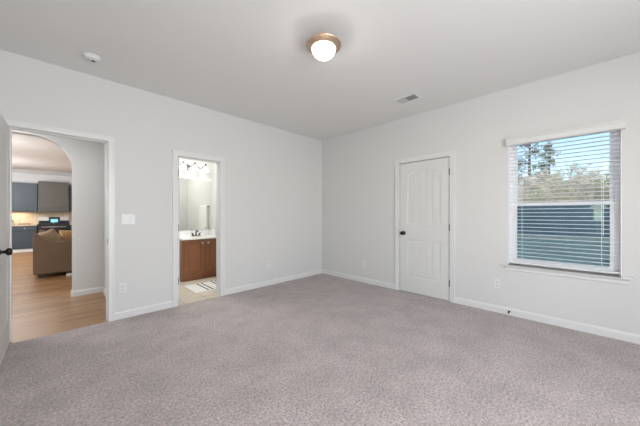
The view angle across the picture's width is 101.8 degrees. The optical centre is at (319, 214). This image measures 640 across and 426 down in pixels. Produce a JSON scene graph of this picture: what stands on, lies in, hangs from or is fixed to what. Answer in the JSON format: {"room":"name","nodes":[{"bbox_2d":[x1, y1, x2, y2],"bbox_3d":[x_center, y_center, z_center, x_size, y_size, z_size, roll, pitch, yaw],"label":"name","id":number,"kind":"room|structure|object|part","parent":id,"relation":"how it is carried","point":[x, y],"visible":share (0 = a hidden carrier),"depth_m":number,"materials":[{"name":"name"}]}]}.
{"room":"empty bedroom","nodes":[
{"label":"empty bedroom","id":0,"kind":"room"},
{"bbox_2d":[12,172,71,229],"bbox_3d":[-9.171,-0.155,9.878,11.200,2.740,0.100,0,0,-45],"label":"wall","id":1,"kind":"structure","parent":0,"point":[16,177],"depth_m":9.10,"materials":[{"name":"white paint"}]},
{"bbox_2d":[12,182,37,211],"bbox_3d":[-9.958,-0.580,8.788,0.565,0.960,0.310,0,0,-45],"label":"upper cabinet","id":2,"kind":"object","parent":1,"relation":"attached to","point":[24,195],"visible":0.98,"depth_m":8.68,"materials":[{"name":"grey"}]},
{"bbox_2d":[12,212,71,223],"bbox_3d":[-9.840,0.120,9.133,2.940,0.430,0.008,0,0,-45],"label":"backsplash","id":3,"kind":"structure","parent":1,"relation":"attached to","point":[28,217],"depth_m":9.04,"materials":[{"name":"tile"}]},
{"bbox_2d":[12,169,71,176],"bbox_3d":[-9.101,-1.469,9.808,11.000,0.110,0.100,0,0,-45],"label":"trim","id":4,"kind":"structure","parent":1,"relation":"attached to","point":[13,170],"depth_m":9.12,"materials":[{"name":"white paint"}]},
{"bbox_2d":[38,181,68,211],"bbox_3d":[-9.445,-0.623,9.229,0.765,1.045,0.410,0,0,-45],"label":"range hood","id":5,"kind":"object","parent":1,"relation":"attached to","point":[52,196],"visible":1,"depth_m":9.09,"materials":[{"name":"grey metal"}]},
{"bbox_2d":[69,185,71,211],"bbox_3d":[-8.954,-0.580,9.792,0.715,0.960,0.310,0,0,-45],"label":"upper cabinet","id":6,"kind":"object","parent":1,"relation":"attached to","point":[70,186],"visible":0.12,"depth_m":9.46,"materials":[{"name":"grey"}]},
{"bbox_2d":[12,130,103,290],"bbox_3d":[-5.348,-0.155,2.233,5.595,2.740,0.120,0,0,-45],"label":"wall","id":7,"kind":"structure","parent":0,"point":[86,158],"depth_m":3.95,"materials":[{"name":"white paint"}]},
{"bbox_2d":[72,286,103,296],"bbox_3d":[-3.526,1.173,3.959,0.358,0.085,0.014,0,0,-45],"label":"baseboard","id":8,"kind":"structure","parent":7,"relation":"attached to","point":[97,289],"depth_m":3.95,"materials":[{"name":"white paint"}]},
{"bbox_2d":[104,143,105,288],"bbox_3d":[-2.872,-0.155,3.635,0.110,2.740,1.398,0,0,-45],"label":"wall","id":9,"kind":"structure","parent":0,"point":[104,143],"depth_m":3.92,"materials":[{"name":"white paint"}]},
{"bbox_2d":[0,49,321,312],"bbox_3d":[-1.735,-0.155,3.702,4.911,2.740,0.115,0,0,-45],"label":"wall","id":10,"kind":"structure","parent":0,"point":[273,176],"depth_m":3.35,"materials":[{"name":"white paint"}]},
{"bbox_2d":[0,112,12,365],"bbox_3d":[-2.680,0.196,2.182,0.711,2.018,0.183,0,0,45],"label":"door","id":11,"kind":"structure","parent":10,"relation":"in","point":[5,251],"depth_m":2.22,"materials":[{"name":"white paint"}]},
{"bbox_3d":[-2.435,0.290,2.013,0.066,0.066,0.074,0,0,45],"label":"knob","id":12,"kind":"part","parent":11,"relation":"part of","materials":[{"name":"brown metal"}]},
{"bbox_2d":[5,119,114,342],"bbox_3d":[-2.701,0.165,2.735,0.838,2.101,0.157,0,0,-45],"label":"trim","id":13,"kind":"structure","parent":10,"relation":"attached to","point":[13,125],"depth_m":2.95,"materials":[{"name":"white paint"}]},
{"bbox_2d":[119,283,125,292],"bbox_3d":[-2.309,0.859,3.040,0.070,0.114,0.008,0,0,-45],"label":"wall outlet","id":14,"kind":"object","parent":10,"relation":"attached to","point":[122,286],"visible":1,"depth_m":3.04,"materials":[{"name":"white plastic"}]},
{"bbox_2d":[121,214,134,224],"bbox_3d":[-2.269,0.057,3.079,0.132,0.120,0.010,0,0,-45],"label":"light switch","id":15,"kind":"object","parent":10,"relation":"attached to","point":[125,218],"visible":1,"depth_m":3.07,"materials":[{"name":"white plastic"}]},
{"bbox_2d":[115,301,171,319],"bbox_3d":[-2.148,1.173,3.197,0.598,0.085,0.014,0,0,-45],"label":"baseboard","id":16,"kind":"structure","parent":10,"relation":"attached to","point":[160,306],"depth_m":3.17,"materials":[{"name":"white paint"}]},
{"bbox_2d":[178,158,178,301],"bbox_3d":[-2.120,0.207,3.782,0.535,2.000,0.109,0,0,43],"label":"door","id":17,"kind":"structure","parent":10,"relation":"in","point":[178,158],"depth_m":3.58,"materials":[{"name":"white paint"}]},
{"bbox_2d":[172,149,224,306],"bbox_3d":[-1.732,0.181,3.705,0.709,2.068,0.157,0,0,-45],"label":"trim","id":18,"kind":"structure","parent":10,"relation":"attached to","point":[220,161],"depth_m":3.83,"materials":[{"name":"white paint"}]},
{"bbox_2d":[225,269,321,294],"bbox_3d":[-0.694,1.173,4.651,2.096,0.085,0.014,0,0,-45],"label":"baseboard","id":19,"kind":"structure","parent":10,"relation":"attached to","point":[306,274],"depth_m":4.47,"materials":[{"name":"white paint"}]},
{"bbox_2d":[179,158,213,230],"bbox_3d":[-2.881,-0.155,5.024,1.840,2.740,0.100,0,0,-45],"label":"wall","id":20,"kind":"structure","parent":0,"point":[190,174],"depth_m":5.38,"materials":[{"name":"white paint"}]},
{"bbox_2d":[179,160,208,171],"bbox_3d":[-2.591,-0.966,5.133,0.757,0.168,0.155,0,0,-45],"label":"vanity light","id":21,"kind":"object","parent":20,"relation":"attached to","point":[184,166],"visible":0.77,"depth_m":5.16,"materials":[{"name":"white glass"}]},
{"bbox_3d":[-2.652,-0.934,5.042,0.112,0.105,0.112,0,0,-45],"label":"lamp shade","id":22,"kind":"part","parent":21,"relation":"part of","materials":[{"name":"white glass"}]},
{"bbox_2d":[179,178,210,230],"bbox_3d":[-2.556,-0.200,5.273,0.702,1.040,0.006,0,0,-45],"label":"wall mirror","id":23,"kind":"object","parent":20,"relation":"attached to","point":[194,194],"visible":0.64,"depth_m":5.28,"materials":[{"name":"white mirror"}]},
{"bbox_2d":[214,163,215,234],"bbox_3d":[-1.652,-0.155,5.025,0.100,2.740,1.638,0,0,-45],"label":"wall","id":24,"kind":"structure","parent":0,"point":[214,163],"depth_m":5.52,"materials":[{"name":"white paint"}]},
{"bbox_2d":[0,251,639,425],"bbox_3d":[-3.772,1.264,4.479,11.000,0.101,15.170,0,0,-45],"label":"floor","id":25,"kind":"structure","parent":0,"point":[321,349],"depth_m":2.12,"materials":[{"name":"carpet"}]},
{"bbox_2d":[12,226,37,252],"bbox_3d":[-9.835,0.797,8.679,0.545,0.835,0.638,0,0,-45],"label":"base cabinet","id":26,"kind":"object","parent":25,"relation":"on","point":[22,236],"visible":0.87,"depth_m":8.46,"materials":[{"name":"grey"}]},
{"bbox_3d":[-9.636,0.463,8.480,0.521,0.135,0.020,0,0,-45],"label":"drawer","id":27,"kind":"part","parent":26,"relation":"part of","materials":[{"name":"grey"}]},
{"bbox_3d":[-9.636,0.818,8.480,0.521,0.535,0.020,0,0,-45],"label":"door","id":28,"kind":"part","parent":26,"relation":"part of","materials":[{"name":"grey"}]},
{"bbox_2d":[33,230,71,277],"bbox_3d":[-5.770,0.792,5.954,0.980,0.846,2.120,0,0,-45],"label":"sofa","id":29,"kind":"object","parent":25,"relation":"on","point":[49,256],"visible":0.56,"depth_m":5.02,"materials":[{"name":"brown fabric"}]},
{"bbox_2d":[38,228,62,240],"bbox_3d":[-5.420,0.530,5.257,0.200,0.536,0.468,0,0,38],"label":"throw pillow","id":30,"kind":"object","parent":29,"relation":"on","point":[52,235],"visible":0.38,"depth_m":5.19,"materials":[{"name":"beige fabric"}]},
{"bbox_2d":[59,230,71,240],"bbox_3d":[-5.452,0.540,5.834,0.176,0.394,0.580,0,0,45],"label":"throw pillow","id":31,"kind":"object","parent":29,"relation":"on","point":[66,235],"visible":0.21,"depth_m":5.68,"materials":[{"name":"fabric"}]},
{"bbox_2d":[37,217,69,232],"bbox_3d":[-9.337,0.630,9.131,0.768,1.090,0.682,0,0,-45],"label":"range","id":32,"kind":"object","parent":25,"relation":"on","point":[44,223],"visible":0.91,"depth_m":9.07,"materials":[{"name":"black metal"}]},
{"bbox_3d":[-9.141,0.745,8.936,0.710,0.580,0.035,0,0,-45],"label":"oven door","id":33,"kind":"part","parent":32,"relation":"part of","materials":[{"name":"black ceramic"}]},
{"bbox_2d":[37,223,69,224],"bbox_3d":[-9.327,0.330,9.121,0.768,0.039,0.550,0,0,-45],"label":"cooktop","id":34,"kind":"object","parent":32,"relation":"in","point":[38,223],"depth_m":8.96,"materials":[{"name":"black metal"}]},
{"bbox_3d":[-9.547,0.217,9.340,0.768,0.264,0.070,0,0,-45],"label":"panel","id":35,"kind":"part","parent":32,"relation":"part of","materials":[{"name":"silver metal"}]},
{"bbox_2d":[179,230,215,281],"bbox_3d":[-2.348,0.772,5.072,0.807,0.885,0.576,0,0,-45],"label":"bathroom vanity","id":36,"kind":"object","parent":25,"relation":"on","point":[197,254],"visible":0.85,"depth_m":4.83,"materials":[{"name":"brown wood"}]},
{"bbox_3d":[-2.305,0.765,4.766,0.350,0.570,0.020,0,0,-45],"label":"door","id":37,"kind":"part","parent":36,"relation":"part of","materials":[{"name":"brown wood"}]},
{"bbox_2d":[191,230,201,235],"bbox_3d":[-2.475,0.368,5.199,0.161,0.123,0.161,0,0,1],"label":"faucet","id":38,"kind":"object","parent":36,"relation":"on","point":[196,231],"visible":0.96,"depth_m":5.19,"materials":[{"name":"silver metal"}]},
{"bbox_3d":[-2.033,0.765,5.038,0.360,0.570,0.020,0,0,-45],"label":"door","id":39,"kind":"part","parent":36,"relation":"part of","materials":[{"name":"brown wood"}]},
{"bbox_2d":[184,280,215,292],"bbox_3d":[-1.831,1.207,4.441,0.750,0.014,0.530,0,0,-45],"label":"bath mat","id":40,"kind":"object","parent":25,"relation":"on","point":[206,286],"visible":0.56,"depth_m":4.28,"materials":[{"name":"white fabric"}]},
{"bbox_3d":[-10.335,0.797,8.178,0.850,0.835,0.638,0,0,-45],"label":"base cabinet","id":41,"kind":"object","parent":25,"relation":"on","visible":0},
{"bbox_2d":[12,224,37,225],"bbox_3d":[-10.142,0.359,8.370,1.435,0.038,0.640,0,0,-45],"label":"countertop","id":42,"kind":"structure","parent":41,"relation":"on","point":[31,224],"depth_m":8.51,"materials":[{"name":"stone"}]},
{"bbox_2d":[0,0,639,172],"bbox_3d":[-3.767,-1.585,4.474,11.000,0.120,15.385,0,0,-45],"label":"ceiling","id":43,"kind":"structure","parent":0,"point":[251,60],"depth_m":2.40,"materials":[{"name":"white paint"}]},
{"bbox_2d":[83,52,100,62],"bbox_3d":[-2.199,-1.504,2.510,0.136,0.043,0.136,0,0,-45],"label":"smoke detector","id":44,"kind":"object","parent":43,"relation":"attached to","point":[90,57],"visible":1,"depth_m":2.48,"materials":[{"name":"white plastic"}]},
{"bbox_2d":[306,33,340,59],"bbox_3d":[0.032,-1.423,2.231,0.302,0.204,0.302,0,0,-45],"label":"ceiling light","id":45,"kind":"object","parent":43,"relation":"attached to","point":[321,44],"visible":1,"depth_m":2.20,"materials":[{"name":"white glass"}]},
{"bbox_2d":[393,93,421,104],"bbox_3d":[1.149,-1.520,3.419,0.190,0.010,0.300,0,0,-45],"label":"ceiling vent","id":46,"kind":"object","parent":43,"relation":"in","point":[414,96],"visible":1,"depth_m":3.40,"materials":[{"name":"white plastic"}]},
{"bbox_2d":[322,52,639,334],"bbox_3d":[2.289,-0.155,3.730,0.820,2.940,5.767,0,0,-45],"label":"wall","id":47,"kind":"structure","parent":0,"point":[358,167],"depth_m":3.29,"materials":[{"name":"white paint"}]},
{"bbox_2d":[322,269,394,288],"bbox_3d":[0.633,1.173,4.796,0.014,0.085,1.658,0,0,-45],"label":"baseboard","id":48,"kind":"structure","parent":47,"relation":"attached to","point":[342,275],"depth_m":4.69,"materials":[{"name":"white paint"}]},
{"bbox_2d":[400,157,449,300],"bbox_3d":[1.538,0.202,3.881,0.759,2.010,0.109,0,0,45],"label":"door","id":49,"kind":"structure","parent":47,"relation":"in","point":[424,185],"depth_m":3.88,"materials":[{"name":"white paint"}]},
{"bbox_2d":[395,150,454,302],"bbox_3d":[1.591,0.167,3.946,0.181,2.096,0.898,0,0,-45],"label":"trim","id":50,"kind":"structure","parent":47,"relation":"attached to","point":[451,154],"depth_m":3.76,"materials":[{"name":"white paint"}]},
{"bbox_2d":[494,279,500,288],"bbox_3d":[2.201,0.858,3.231,0.070,0.114,0.008,0,0,45],"label":"wall outlet","id":51,"kind":"object","parent":47,"relation":"attached to","point":[497,282],"visible":1,"depth_m":3.23,"materials":[{"name":"white plastic"}]},
{"bbox_2d":[455,297,639,343],"bbox_3d":[2.901,1.173,2.528,0.014,0.085,2.972,0,0,-45],"label":"baseboard","id":52,"kind":"structure","parent":47,"relation":"attached to","point":[606,332],"depth_m":2.84,"materials":[{"name":"white paint"}]},
{"bbox_2d":[502,129,633,284],"bbox_3d":[2.640,-0.115,2.860,0.186,1.580,1.032,0,0,-45],"label":"window","id":53,"kind":"structure","parent":47,"relation":"in","point":[562,272],"depth_m":2.68,"materials":[{"name":"white plastic"}]},
{"bbox_3d":[2.686,-0.490,2.917,0.028,0.774,0.821,0,0,-45],"label":"sash","id":54,"kind":"part","parent":53,"relation":"part of","materials":[{"name":"white plastic"}]},
{"bbox_3d":[2.663,0.218,2.894,0.028,0.707,0.821,0,0,-45],"label":"sash","id":55,"kind":"part","parent":53,"relation":"part of","materials":[{"name":"white plastic"}]},
{"bbox_2d":[505,118,625,273],"bbox_3d":[2.602,-0.164,2.835,0.117,1.491,0.943,0,0,-45],"label":"window blind","id":56,"kind":"object","parent":53,"relation":"attached to","point":[604,127],"visible":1,"depth_m":2.76,"materials":[{"name":"white paint"}]},
{"bbox_3d":[2.398,-0.140,3.084,0.002,1.431,0.055,0,0,45],"label":"ladder cord","id":57,"kind":"part","parent":56,"relation":"part of","materials":[{"name":"white fabric"}]},
{"bbox_3d":[2.625,0.574,2.856,0.050,0.016,0.875,0,0,-45],"label":"rail","id":58,"kind":"part","parent":56,"relation":"part of","materials":[{"name":"white plastic"}]},
{"bbox_3d":[2.850,-0.140,2.631,0.002,1.431,0.055,0,0,45],"label":"ladder cord","id":59,"kind":"part","parent":56,"relation":"part of","materials":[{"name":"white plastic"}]},
{"bbox_3d":[2.615,0.606,2.836,0.116,0.024,1.032,0,0,-45],"label":"sill","id":60,"kind":"part","parent":53,"relation":"part of","materials":[{"name":"white paint"}]},
{"bbox_2d":[517,234,609,241],"bbox_3d":[8.485,1.262,19.092,3.800,0.025,105.000,0,0,-45],"label":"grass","id":61,"kind":"structure","parent":0,"point":[584,238],"depth_m":14.13,"materials":[{"name":"green plant"}]},
{"bbox_2d":[517,205,609,237],"bbox_3d":[12.934,0.340,16.842,0.110,1.850,33.617,0,0,-45],"label":"fence","id":62,"kind":"object","parent":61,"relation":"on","point":[544,221],"visible":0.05,"depth_m":15.40,"materials":[{"name":"wood"}]},
{"bbox_3d":[12.038,0.341,17.675,0.020,1.829,2.372,0,0,-45],"label":"board panel","id":63,"kind":"part","parent":62,"relation":"part of","materials":[{"name":"grey wood"}]},
{"bbox_3d":[13.735,0.340,15.978,0.020,1.831,2.372,0,0,-45],"label":"board panel","id":64,"kind":"part","parent":62,"relation":"part of","materials":[{"name":"wood"}]},
{"bbox_3d":[15.432,0.340,14.281,0.020,1.831,2.372,0,0,-45],"label":"board panel","id":65,"kind":"part","parent":62,"relation":"part of","materials":[{"name":"wood"}]},
{"bbox_2d":[517,226,609,266],"bbox_3d":[27.933,1.365,38.539,85.994,0.200,105.000,0,0,-45],"label":"ground","id":66,"kind":"structure","parent":0,"point":[567,243],"depth_m":9.14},
{"bbox_2d":[518,183,527,224],"bbox_3d":[14.426,-0.601,19.200,1.833,3.747,1.828,0,0,13],"label":"bare tree","id":67,"kind":"object","parent":66,"relation":"on","point":[518,183],"visible":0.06,"depth_m":18.87,"materials":[{"name":"plant"}]},
{"bbox_2d":[518,172,529,207],"bbox_3d":[15.955,-1.082,20.744,1.741,4.712,1.715,0,0,7],"label":"bare tree","id":68,"kind":"object","parent":66,"relation":"on","point":[519,172],"visible":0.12,"depth_m":20.62,"materials":[{"name":"grey plant"}]},
{"bbox_2d":[520,166,548,218],"bbox_3d":[18.570,-1.457,22.895,2.565,5.476,2.601,0,0,-5],"label":"bare tree","id":69,"kind":"object","parent":66,"relation":"on","point":[545,169],"visible":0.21,"depth_m":22.46,"materials":[{"name":"plant"}]},
{"bbox_2d":[521,183,549,222],"bbox_3d":[15.473,-0.507,18.709,1.565,3.558,1.770,0,0,-38],"label":"bare tree","id":70,"kind":"object","parent":66,"relation":"on","point":[539,193],"visible":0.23,"depth_m":18.57,"materials":[{"name":"plant"}]},
{"bbox_2d":[518,143,554,196],"bbox_3d":[19.358,-4.048,24.242,4.047,10.629,3.216,0,0,41],"label":"pine tree","id":71,"kind":"object","parent":66,"relation":"on","point":[535,144],"visible":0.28,"depth_m":24.14,"materials":[{"name":"green plant"}]},
{"bbox_2d":[528,172,557,200],"bbox_3d":[19.158,-1.208,22.207,2.550,4.976,2.277,0,0,31],"label":"bare tree","id":72,"kind":"object","parent":66,"relation":"on","point":[538,172],"visible":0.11,"depth_m":22.15,"materials":[{"name":"grey plant"}]},
{"bbox_2d":[534,179,563,221],"bbox_3d":[17.156,-0.744,19.645,1.866,4.041,1.775,0,0,-21],"label":"bare tree","id":73,"kind":"object","parent":66,"relation":"on","point":[545,199],"visible":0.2,"depth_m":19.44,"materials":[{"name":"plant"}]},
{"bbox_2d":[538,141,572,197],"bbox_3d":[22.620,-2.984,25.425,3.449,8.503,3.291,0,0,0],"label":"pine tree","id":74,"kind":"object","parent":66,"relation":"on","point":[548,142],"visible":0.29,"depth_m":25.55,"materials":[{"name":"green plant"}]},
{"bbox_2d":[544,168,568,231],"bbox_3d":[17.773,-1.170,19.538,2.385,4.888,2.392,0,0,25],"label":"bare tree","id":75,"kind":"object","parent":66,"relation":"on","point":[553,176],"visible":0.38,"depth_m":19.40,"materials":[{"name":"plant"}]},
{"bbox_2d":[550,166,570,214],"bbox_3d":[20.470,-1.481,22.624,1.895,5.524,2.567,0,0,1],"label":"bare tree","id":76,"kind":"object","parent":66,"relation":"on","point":[562,166],"visible":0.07,"depth_m":22.11,"materials":[{"name":"plant"}]},
{"bbox_2d":[559,177,577,221],"bbox_3d":[20.995,-1.032,22.154,2.022,4.628,2.567,0,0,-1],"label":"bare tree","id":77,"kind":"object","parent":66,"relation":"on","point":[566,187],"visible":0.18,"depth_m":21.97,"materials":[{"name":"grey plant"}]},
{"bbox_2d":[562,160,592,227],"bbox_3d":[24.663,-1.990,24.860,2.752,6.538,3.052,0,0,-41],"label":"bare tree","id":78,"kind":"object","parent":66,"relation":"on","point":[582,169],"visible":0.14,"depth_m":24.80,"materials":[{"name":"plant"}]},
{"bbox_2d":[567,166,600,219],"bbox_3d":[21.228,-1.410,20.601,2.520,5.382,2.556,0,0,-22],"label":"bare tree","id":79,"kind":"object","parent":66,"relation":"on","point":[577,170],"visible":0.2,"depth_m":20.70,"materials":[{"name":"plant"}]},
{"bbox_2d":[570,167,602,233],"bbox_3d":[17.169,-0.900,16.719,1.606,4.347,1.582,0,0,39],"label":"bare tree","id":80,"kind":"object","parent":66,"relation":"on","point":[588,193],"visible":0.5,"depth_m":16.66,"materials":[{"name":"plant"}]},
{"bbox_2d":[577,172,607,217],"bbox_3d":[22.620,-1.168,21.353,2.509,4.896,2.241,0,0,-2],"label":"bare tree","id":81,"kind":"object","parent":66,"relation":"on","point":[597,172],"visible":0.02,"depth_m":21.25,"materials":[{"name":"grey plant"}]},
{"bbox_2d":[583,173,608,232],"bbox_3d":[18.740,-0.795,17.608,1.819,4.135,2.057,0,0,35],"label":"bare tree","id":82,"kind":"object","parent":66,"relation":"on","point":[593,198],"visible":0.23,"depth_m":17.33,"materials":[{"name":"brown plant"}]},
{"bbox_2d":[589,205,605,264],"bbox_3d":[6.576,0.515,6.152,0.240,1.500,0.280,0,0,-45],"label":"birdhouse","id":83,"kind":"object","parent":66,"relation":"on","point":[593,206],"visible":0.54,"depth_m":6.12,"materials":[{"name":"grey"}]}
]}

